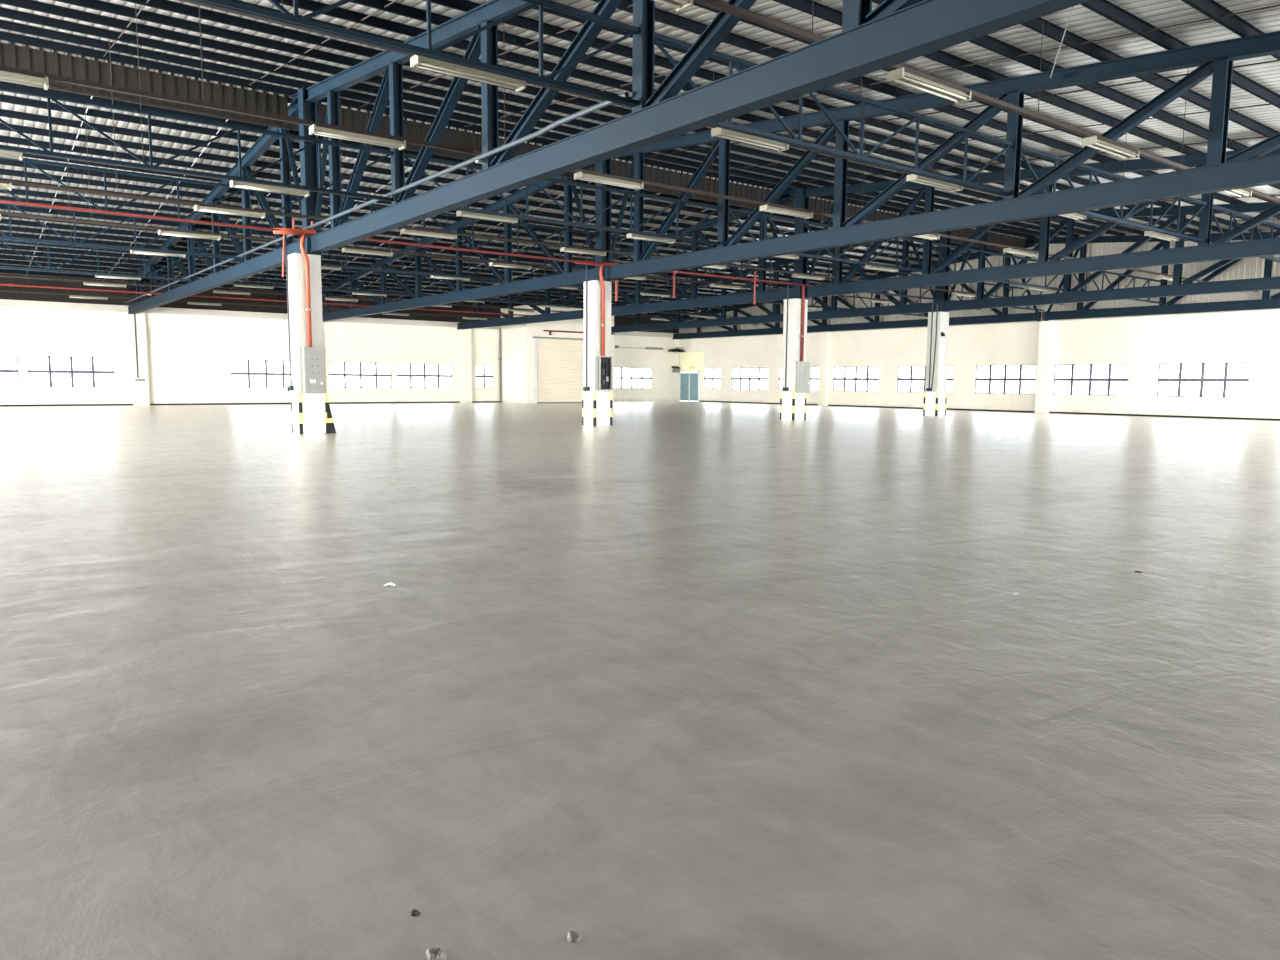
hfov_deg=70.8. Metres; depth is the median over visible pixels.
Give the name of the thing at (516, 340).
wall
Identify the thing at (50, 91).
roof purlin
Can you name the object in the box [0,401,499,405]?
baseboard
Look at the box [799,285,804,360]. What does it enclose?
riser pipe
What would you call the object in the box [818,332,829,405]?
trim
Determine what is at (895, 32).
roof truss
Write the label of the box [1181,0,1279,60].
roof purlin
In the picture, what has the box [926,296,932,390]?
conduit
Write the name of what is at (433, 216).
rod
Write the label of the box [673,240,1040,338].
roof truss
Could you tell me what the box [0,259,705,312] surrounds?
roof purlin
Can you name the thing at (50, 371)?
window
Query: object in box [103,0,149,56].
rod
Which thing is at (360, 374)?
window
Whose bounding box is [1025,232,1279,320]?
roof truss
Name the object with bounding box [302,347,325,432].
electrical box
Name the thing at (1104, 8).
roof purlin
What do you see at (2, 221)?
roof purlin
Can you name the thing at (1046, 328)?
trim
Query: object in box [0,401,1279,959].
floor
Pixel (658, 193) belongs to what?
rod
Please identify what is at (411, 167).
rod
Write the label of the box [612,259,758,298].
rod
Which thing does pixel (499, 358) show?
downpipe
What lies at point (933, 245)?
rod
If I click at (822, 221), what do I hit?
rod
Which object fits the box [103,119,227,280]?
rod
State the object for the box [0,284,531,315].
pipe
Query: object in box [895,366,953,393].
window
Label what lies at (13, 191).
roof purlin
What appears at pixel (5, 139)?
roof purlin
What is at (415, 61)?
light
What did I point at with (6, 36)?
roof purlin
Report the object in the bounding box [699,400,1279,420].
baseboard
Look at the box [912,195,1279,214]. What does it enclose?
rod
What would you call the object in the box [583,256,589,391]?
conduit
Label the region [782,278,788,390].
conduit
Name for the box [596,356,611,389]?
electrical panel
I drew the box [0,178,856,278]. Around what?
roof purlin
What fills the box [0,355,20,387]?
window
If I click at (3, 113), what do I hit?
roof purlin
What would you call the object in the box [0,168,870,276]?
roof purlin
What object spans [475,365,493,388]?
window
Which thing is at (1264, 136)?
rod
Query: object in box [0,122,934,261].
roof purlin
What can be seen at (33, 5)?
roof purlin
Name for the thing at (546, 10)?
roof purlin
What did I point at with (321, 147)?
rod
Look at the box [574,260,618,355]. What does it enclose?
riser pipe
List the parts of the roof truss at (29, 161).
rail, rail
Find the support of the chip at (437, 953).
on the floor
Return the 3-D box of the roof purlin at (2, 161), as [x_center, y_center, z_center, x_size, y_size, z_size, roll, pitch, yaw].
[-8.695,-12.014,41.338,63.700,0.192,0.137,-4,8,-37]
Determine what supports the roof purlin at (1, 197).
attached to the ceiling at (7, 106)
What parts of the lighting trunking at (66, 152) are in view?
hanger rod, batten light, batten light, batten light, batten light, batten light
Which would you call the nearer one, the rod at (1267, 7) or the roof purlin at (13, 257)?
the rod at (1267, 7)
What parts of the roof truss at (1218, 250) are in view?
post, post, post, post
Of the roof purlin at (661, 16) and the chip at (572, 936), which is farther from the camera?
the roof purlin at (661, 16)
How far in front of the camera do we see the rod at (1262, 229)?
46.95 m
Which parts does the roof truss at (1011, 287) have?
rail, rail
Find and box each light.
[179,0,1279,262]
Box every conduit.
[125,92,628,302]
[134,314,144,380]
[285,224,293,390]
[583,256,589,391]
[614,345,662,349]
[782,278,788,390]
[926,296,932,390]
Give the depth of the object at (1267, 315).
52.43 m
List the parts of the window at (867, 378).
sill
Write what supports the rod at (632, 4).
attached to the ceiling at (1084, 22)
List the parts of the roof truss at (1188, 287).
post, post, post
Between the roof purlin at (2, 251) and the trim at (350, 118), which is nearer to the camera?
the trim at (350, 118)
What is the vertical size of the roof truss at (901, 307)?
4.612 m
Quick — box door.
[679,371,699,401]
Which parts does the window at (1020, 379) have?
sill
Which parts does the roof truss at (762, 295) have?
post, post, post, post, post, post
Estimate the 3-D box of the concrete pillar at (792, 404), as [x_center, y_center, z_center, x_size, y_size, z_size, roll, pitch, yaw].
[6.816,-7.628,39.221,0.911,10.000,0.802,-4,8,-37]
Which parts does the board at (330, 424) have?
black panel, black panel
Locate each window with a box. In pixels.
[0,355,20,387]
[27,356,115,387]
[231,360,289,387]
[329,362,392,388]
[397,363,452,388]
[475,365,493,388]
[614,367,652,388]
[703,368,720,389]
[730,368,767,390]
[777,367,818,391]
[832,366,878,392]
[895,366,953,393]
[973,365,1035,394]
[1051,364,1128,396]
[1155,362,1249,398]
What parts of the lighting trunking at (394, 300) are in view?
batten light, batten light, batten light, batten light, batten light, batten light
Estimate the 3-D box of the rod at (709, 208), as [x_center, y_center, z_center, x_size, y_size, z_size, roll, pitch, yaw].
[-4.842,-12.569,52.126,0.032,2.684,30.362,-4,8,-37]
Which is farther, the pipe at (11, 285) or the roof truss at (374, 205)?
the pipe at (11, 285)
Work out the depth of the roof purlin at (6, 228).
45.30 m
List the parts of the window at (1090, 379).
sill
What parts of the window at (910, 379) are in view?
sill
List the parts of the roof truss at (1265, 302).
post, post, post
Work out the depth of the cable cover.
45.34 m
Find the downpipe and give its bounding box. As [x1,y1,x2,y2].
[498,329,501,401]
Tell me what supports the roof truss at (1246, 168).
attached to the concrete pillar at (596, 404)
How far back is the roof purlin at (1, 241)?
44.42 m
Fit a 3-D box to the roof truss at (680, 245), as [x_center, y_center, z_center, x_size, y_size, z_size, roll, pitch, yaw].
[2.821,-8.714,36.013,10.252,1.140,0.120,-4,8,-37]
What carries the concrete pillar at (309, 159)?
on the floor
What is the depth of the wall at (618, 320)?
55.60 m
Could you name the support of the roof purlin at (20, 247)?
attached to the ceiling at (7, 106)
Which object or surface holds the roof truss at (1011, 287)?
attached to the concrete pillar at (934, 404)
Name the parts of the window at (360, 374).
sill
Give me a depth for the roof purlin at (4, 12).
24.29 m
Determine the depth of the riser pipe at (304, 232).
26.09 m
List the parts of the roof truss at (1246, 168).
post, post, post, post, post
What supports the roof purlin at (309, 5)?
attached to the ceiling at (1084, 22)
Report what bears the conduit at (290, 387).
attached to the concrete pillar at (309, 159)
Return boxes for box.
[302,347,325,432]
[672,366,679,372]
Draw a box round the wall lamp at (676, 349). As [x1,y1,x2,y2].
[668,347,683,353]
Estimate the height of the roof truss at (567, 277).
4.612 m
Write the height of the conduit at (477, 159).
0.185 m
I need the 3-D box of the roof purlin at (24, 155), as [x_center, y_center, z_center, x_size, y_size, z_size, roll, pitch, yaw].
[-7.915,-12.010,40.317,63.700,0.192,0.137,-4,8,-37]
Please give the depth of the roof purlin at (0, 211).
41.21 m
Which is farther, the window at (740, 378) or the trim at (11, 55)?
the window at (740, 378)
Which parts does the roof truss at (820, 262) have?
rail, rail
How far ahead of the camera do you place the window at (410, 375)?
64.30 m
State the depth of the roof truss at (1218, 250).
30.30 m
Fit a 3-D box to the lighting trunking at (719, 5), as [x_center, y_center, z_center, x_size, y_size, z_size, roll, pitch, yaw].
[13.578,-7.703,20.503,53.301,2.280,0.260,-4,8,-37]
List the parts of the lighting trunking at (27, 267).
batten light, batten light, batten light, batten light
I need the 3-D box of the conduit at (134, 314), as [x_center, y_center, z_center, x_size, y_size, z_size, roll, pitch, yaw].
[-29.375,-7.793,52.753,0.500,4.000,0.140,-4,8,-37]
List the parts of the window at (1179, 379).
sill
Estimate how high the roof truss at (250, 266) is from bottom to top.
4.612 m
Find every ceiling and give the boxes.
[0,0,1279,235]
[0,40,1025,316]
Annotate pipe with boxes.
[0,284,531,315]
[273,219,315,346]
[543,330,614,334]
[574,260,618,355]
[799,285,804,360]
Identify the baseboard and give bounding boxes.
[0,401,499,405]
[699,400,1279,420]
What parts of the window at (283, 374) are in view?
sill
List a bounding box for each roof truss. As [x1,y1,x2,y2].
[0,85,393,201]
[0,157,303,231]
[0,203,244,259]
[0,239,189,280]
[127,98,301,314]
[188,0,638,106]
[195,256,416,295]
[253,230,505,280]
[290,0,1090,253]
[315,196,598,262]
[322,164,594,321]
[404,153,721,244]
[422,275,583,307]
[457,193,792,329]
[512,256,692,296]
[603,31,1279,279]
[607,234,798,285]
[611,237,935,332]
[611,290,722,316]
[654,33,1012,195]
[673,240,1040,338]
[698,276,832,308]
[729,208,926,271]
[780,148,1279,297]
[803,259,940,299]
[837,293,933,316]
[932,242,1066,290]
[944,202,1279,310]
[944,283,1042,310]
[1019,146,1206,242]
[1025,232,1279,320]
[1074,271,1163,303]
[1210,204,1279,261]
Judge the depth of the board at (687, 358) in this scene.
76.81 m
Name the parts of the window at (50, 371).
sill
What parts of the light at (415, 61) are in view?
lighting trunking, batten light, hanger rod, batten light, batten light, batten light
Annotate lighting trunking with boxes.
[0,5,1256,291]
[0,39,1062,304]
[0,112,980,309]
[0,244,758,324]
[0,267,499,319]
[1,152,900,308]
[3,214,734,317]
[653,0,1279,203]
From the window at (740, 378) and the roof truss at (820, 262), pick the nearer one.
the roof truss at (820, 262)
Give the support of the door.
in the wall at (1143, 348)
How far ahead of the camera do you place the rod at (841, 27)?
20.55 m
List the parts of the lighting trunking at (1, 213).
hanger rod, batten light, batten light, batten light, batten light, batten light, batten light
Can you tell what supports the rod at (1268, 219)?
attached to the ceiling at (1084, 22)
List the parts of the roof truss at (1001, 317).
post, post, post, post, post, plate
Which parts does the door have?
meeting post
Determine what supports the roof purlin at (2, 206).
attached to the ceiling at (7, 106)
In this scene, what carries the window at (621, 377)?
in the wall at (186, 365)
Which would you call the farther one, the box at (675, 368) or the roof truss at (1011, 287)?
the box at (675, 368)
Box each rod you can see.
[26,96,92,274]
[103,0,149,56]
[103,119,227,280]
[175,147,321,277]
[230,167,411,289]
[249,0,397,84]
[322,216,433,276]
[342,182,590,296]
[360,4,632,106]
[399,193,659,297]
[464,27,841,126]
[487,213,771,304]
[494,208,710,284]
[552,221,823,300]
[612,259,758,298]
[631,60,1278,158]
[640,245,933,314]
[643,239,893,302]
[707,102,1279,171]
[763,136,1265,185]
[790,4,1279,99]
[887,196,1001,203]
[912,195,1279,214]
[999,219,1279,228]
[1036,229,1275,235]
[1048,6,1073,80]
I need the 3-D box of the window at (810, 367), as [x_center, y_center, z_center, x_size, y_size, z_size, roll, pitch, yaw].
[11.925,-7.540,67.476,0.250,1.780,4.250,-4,8,-37]
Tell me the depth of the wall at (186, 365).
56.00 m
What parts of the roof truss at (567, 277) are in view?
post, post, post, post, post, post, post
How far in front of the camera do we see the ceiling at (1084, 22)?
21.04 m
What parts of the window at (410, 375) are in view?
sill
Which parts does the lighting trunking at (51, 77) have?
batten light, hanger rod, batten light, hanger rod, batten light, hanger rod, batten light, hanger rod, batten light, batten light, batten light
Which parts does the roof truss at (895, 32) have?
plate, post, post, post, post, post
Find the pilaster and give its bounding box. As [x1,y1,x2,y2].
[128,313,149,405]
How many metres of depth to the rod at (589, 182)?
44.13 m
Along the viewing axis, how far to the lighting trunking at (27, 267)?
51.73 m
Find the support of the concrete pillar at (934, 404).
on the floor
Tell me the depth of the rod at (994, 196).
39.34 m
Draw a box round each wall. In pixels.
[0,273,678,333]
[0,321,678,404]
[500,305,613,402]
[678,230,1279,418]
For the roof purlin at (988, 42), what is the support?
attached to the ceiling at (1084, 22)
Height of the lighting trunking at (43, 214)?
2.471 m
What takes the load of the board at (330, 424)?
on the floor
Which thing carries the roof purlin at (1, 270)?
attached to the ceiling at (7, 106)
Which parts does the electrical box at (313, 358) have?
door, board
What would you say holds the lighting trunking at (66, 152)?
hanging from the ceiling at (7, 106)
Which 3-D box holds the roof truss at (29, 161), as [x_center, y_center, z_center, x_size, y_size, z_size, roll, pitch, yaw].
[-13.823,-7.465,23.311,10.249,1.140,0.120,-4,8,-37]
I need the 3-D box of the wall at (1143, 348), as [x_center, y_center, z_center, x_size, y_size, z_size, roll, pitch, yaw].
[24.260,-8.927,51.235,0.220,10.259,68.880,-4,8,-37]
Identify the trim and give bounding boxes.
[0,41,298,130]
[0,299,677,337]
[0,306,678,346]
[318,101,585,177]
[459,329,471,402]
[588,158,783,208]
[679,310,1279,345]
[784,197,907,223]
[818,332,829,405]
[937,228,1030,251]
[1035,321,1053,412]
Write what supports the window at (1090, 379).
in the wall at (1143, 348)
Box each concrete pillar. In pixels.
[287,85,326,433]
[582,159,613,425]
[780,186,809,419]
[923,231,950,415]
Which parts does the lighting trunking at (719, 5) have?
batten light, hanger rod, batten light, hanger rod, batten light, hanger rod, batten light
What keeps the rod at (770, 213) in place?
attached to the ceiling at (7, 106)
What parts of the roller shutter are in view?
guide rail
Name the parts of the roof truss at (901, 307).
post, post, post, post, post, post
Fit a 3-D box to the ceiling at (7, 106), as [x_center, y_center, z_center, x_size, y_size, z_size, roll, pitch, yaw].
[-12.231,-12.156,46.040,64.200,2.881,32.240,-4,8,-37]
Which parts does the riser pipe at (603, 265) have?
drop leg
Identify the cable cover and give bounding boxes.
[931,304,944,393]
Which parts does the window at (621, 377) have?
sill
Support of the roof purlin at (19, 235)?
attached to the ceiling at (7, 106)
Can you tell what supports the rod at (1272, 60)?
attached to the ceiling at (1084, 22)
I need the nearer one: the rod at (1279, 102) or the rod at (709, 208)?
the rod at (1279, 102)
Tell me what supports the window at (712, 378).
in the wall at (1143, 348)
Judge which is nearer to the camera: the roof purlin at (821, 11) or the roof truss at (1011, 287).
the roof purlin at (821, 11)
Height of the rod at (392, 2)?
3.503 m
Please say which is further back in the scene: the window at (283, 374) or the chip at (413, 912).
the window at (283, 374)
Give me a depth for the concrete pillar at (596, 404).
32.74 m
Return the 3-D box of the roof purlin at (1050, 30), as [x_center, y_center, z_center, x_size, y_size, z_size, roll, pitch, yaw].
[9.235,-8.627,18.176,63.700,0.180,0.166,-4,8,-37]
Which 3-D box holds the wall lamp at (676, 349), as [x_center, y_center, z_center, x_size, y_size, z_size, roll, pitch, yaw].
[3.151,-11.098,77.260,1.502,0.525,1.440,-4,8,-37]
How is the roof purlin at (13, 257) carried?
attached to the ceiling at (7, 106)
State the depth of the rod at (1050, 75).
17.30 m
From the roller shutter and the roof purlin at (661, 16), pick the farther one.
the roller shutter
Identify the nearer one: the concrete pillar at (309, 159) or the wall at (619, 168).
the concrete pillar at (309, 159)
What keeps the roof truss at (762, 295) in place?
attached to the concrete pillar at (792, 404)
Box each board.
[326,396,335,432]
[680,351,704,370]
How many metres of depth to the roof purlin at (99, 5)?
22.70 m
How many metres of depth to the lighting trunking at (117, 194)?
27.27 m
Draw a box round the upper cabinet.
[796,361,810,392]
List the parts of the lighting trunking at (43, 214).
batten light, batten light, batten light, batten light, batten light, batten light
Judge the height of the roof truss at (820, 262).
1.140 m
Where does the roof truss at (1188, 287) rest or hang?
attached to the concrete pillar at (934, 404)
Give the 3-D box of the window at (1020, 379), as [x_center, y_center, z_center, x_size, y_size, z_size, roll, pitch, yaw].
[22.032,-6.038,54.380,0.250,1.780,4.030,-4,8,-37]
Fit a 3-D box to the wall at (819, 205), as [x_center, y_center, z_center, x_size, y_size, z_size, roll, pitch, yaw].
[10.570,-12.684,43.117,10.488,1.150,0.100,-4,8,-37]
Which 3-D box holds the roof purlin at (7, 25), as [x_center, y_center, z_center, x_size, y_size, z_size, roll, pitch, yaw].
[-1.570,-11.932,32.010,63.700,0.180,0.166,-4,8,-37]
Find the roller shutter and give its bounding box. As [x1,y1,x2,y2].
[532,336,583,402]
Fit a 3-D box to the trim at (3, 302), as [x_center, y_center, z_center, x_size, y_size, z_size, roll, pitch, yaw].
[-21.865,-10.590,58.761,63.730,0.380,0.180,-4,8,-37]
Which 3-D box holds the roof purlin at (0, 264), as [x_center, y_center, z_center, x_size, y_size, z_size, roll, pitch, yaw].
[-20.390,-12.080,56.657,63.700,0.192,0.137,-4,8,-37]
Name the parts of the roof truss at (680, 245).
rail, rail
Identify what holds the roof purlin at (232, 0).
attached to the ceiling at (1084, 22)
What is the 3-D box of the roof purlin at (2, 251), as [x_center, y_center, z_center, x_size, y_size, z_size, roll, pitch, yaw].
[-18.051,-12.067,53.594,63.700,0.192,0.137,-4,8,-37]
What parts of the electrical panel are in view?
plate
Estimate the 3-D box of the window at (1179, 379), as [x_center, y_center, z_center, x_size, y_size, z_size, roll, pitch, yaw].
[28.612,-5.060,45.854,0.250,1.780,4.300,-4,8,-37]
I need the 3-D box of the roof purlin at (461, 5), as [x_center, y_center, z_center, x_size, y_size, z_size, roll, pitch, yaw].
[4.605,-10.043,24.105,63.700,0.180,0.166,-4,8,-37]
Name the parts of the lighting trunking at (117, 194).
batten light, hanger rod, batten light, hanger rod, batten light, batten light, hanger rod, batten light, batten light, batten light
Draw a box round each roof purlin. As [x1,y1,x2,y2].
[0,0,1102,235]
[0,7,1078,236]
[0,19,1057,236]
[0,31,1034,237]
[0,81,989,249]
[0,94,971,254]
[0,109,937,257]
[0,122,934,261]
[0,135,918,266]
[0,159,884,273]
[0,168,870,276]
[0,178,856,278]
[0,188,831,282]
[0,196,823,285]
[0,204,790,287]
[0,211,780,289]
[0,219,752,291]
[0,225,737,294]
[0,232,719,296]
[0,244,737,305]
[0,249,728,307]
[0,254,718,309]
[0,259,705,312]
[0,264,696,313]
[0,269,687,316]
[1,241,684,297]
[23,153,864,266]
[53,0,1124,235]
[122,0,1144,234]
[232,0,1175,232]
[267,0,1198,233]
[351,0,1227,232]
[423,0,1260,231]
[533,6,1279,229]
[591,0,1279,218]
[693,0,1277,201]
[772,0,1279,189]
[872,0,1247,150]
[1021,17,1278,137]
[1080,0,1279,108]
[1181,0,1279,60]
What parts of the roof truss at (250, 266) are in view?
post, post, post, post, post, post, post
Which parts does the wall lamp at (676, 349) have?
lamp shade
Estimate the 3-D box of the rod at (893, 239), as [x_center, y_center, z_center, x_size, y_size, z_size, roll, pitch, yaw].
[6.090,-13.389,60.469,0.032,2.684,30.362,-4,8,-37]
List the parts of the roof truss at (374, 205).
rail, rail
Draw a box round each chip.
[410,909,419,915]
[426,947,446,959]
[567,931,581,942]
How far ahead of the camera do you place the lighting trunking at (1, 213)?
31.72 m
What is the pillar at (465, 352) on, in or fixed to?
attached to the wall at (186, 365)
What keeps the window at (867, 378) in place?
in the wall at (1143, 348)
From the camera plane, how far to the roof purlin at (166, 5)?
21.55 m
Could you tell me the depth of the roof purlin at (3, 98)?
29.60 m
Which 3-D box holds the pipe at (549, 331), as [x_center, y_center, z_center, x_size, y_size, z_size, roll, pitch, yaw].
[-4.497,-10.883,67.159,6.300,0.360,0.260,-4,8,-37]
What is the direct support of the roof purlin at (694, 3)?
attached to the ceiling at (1084, 22)
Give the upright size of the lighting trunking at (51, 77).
3.082 m

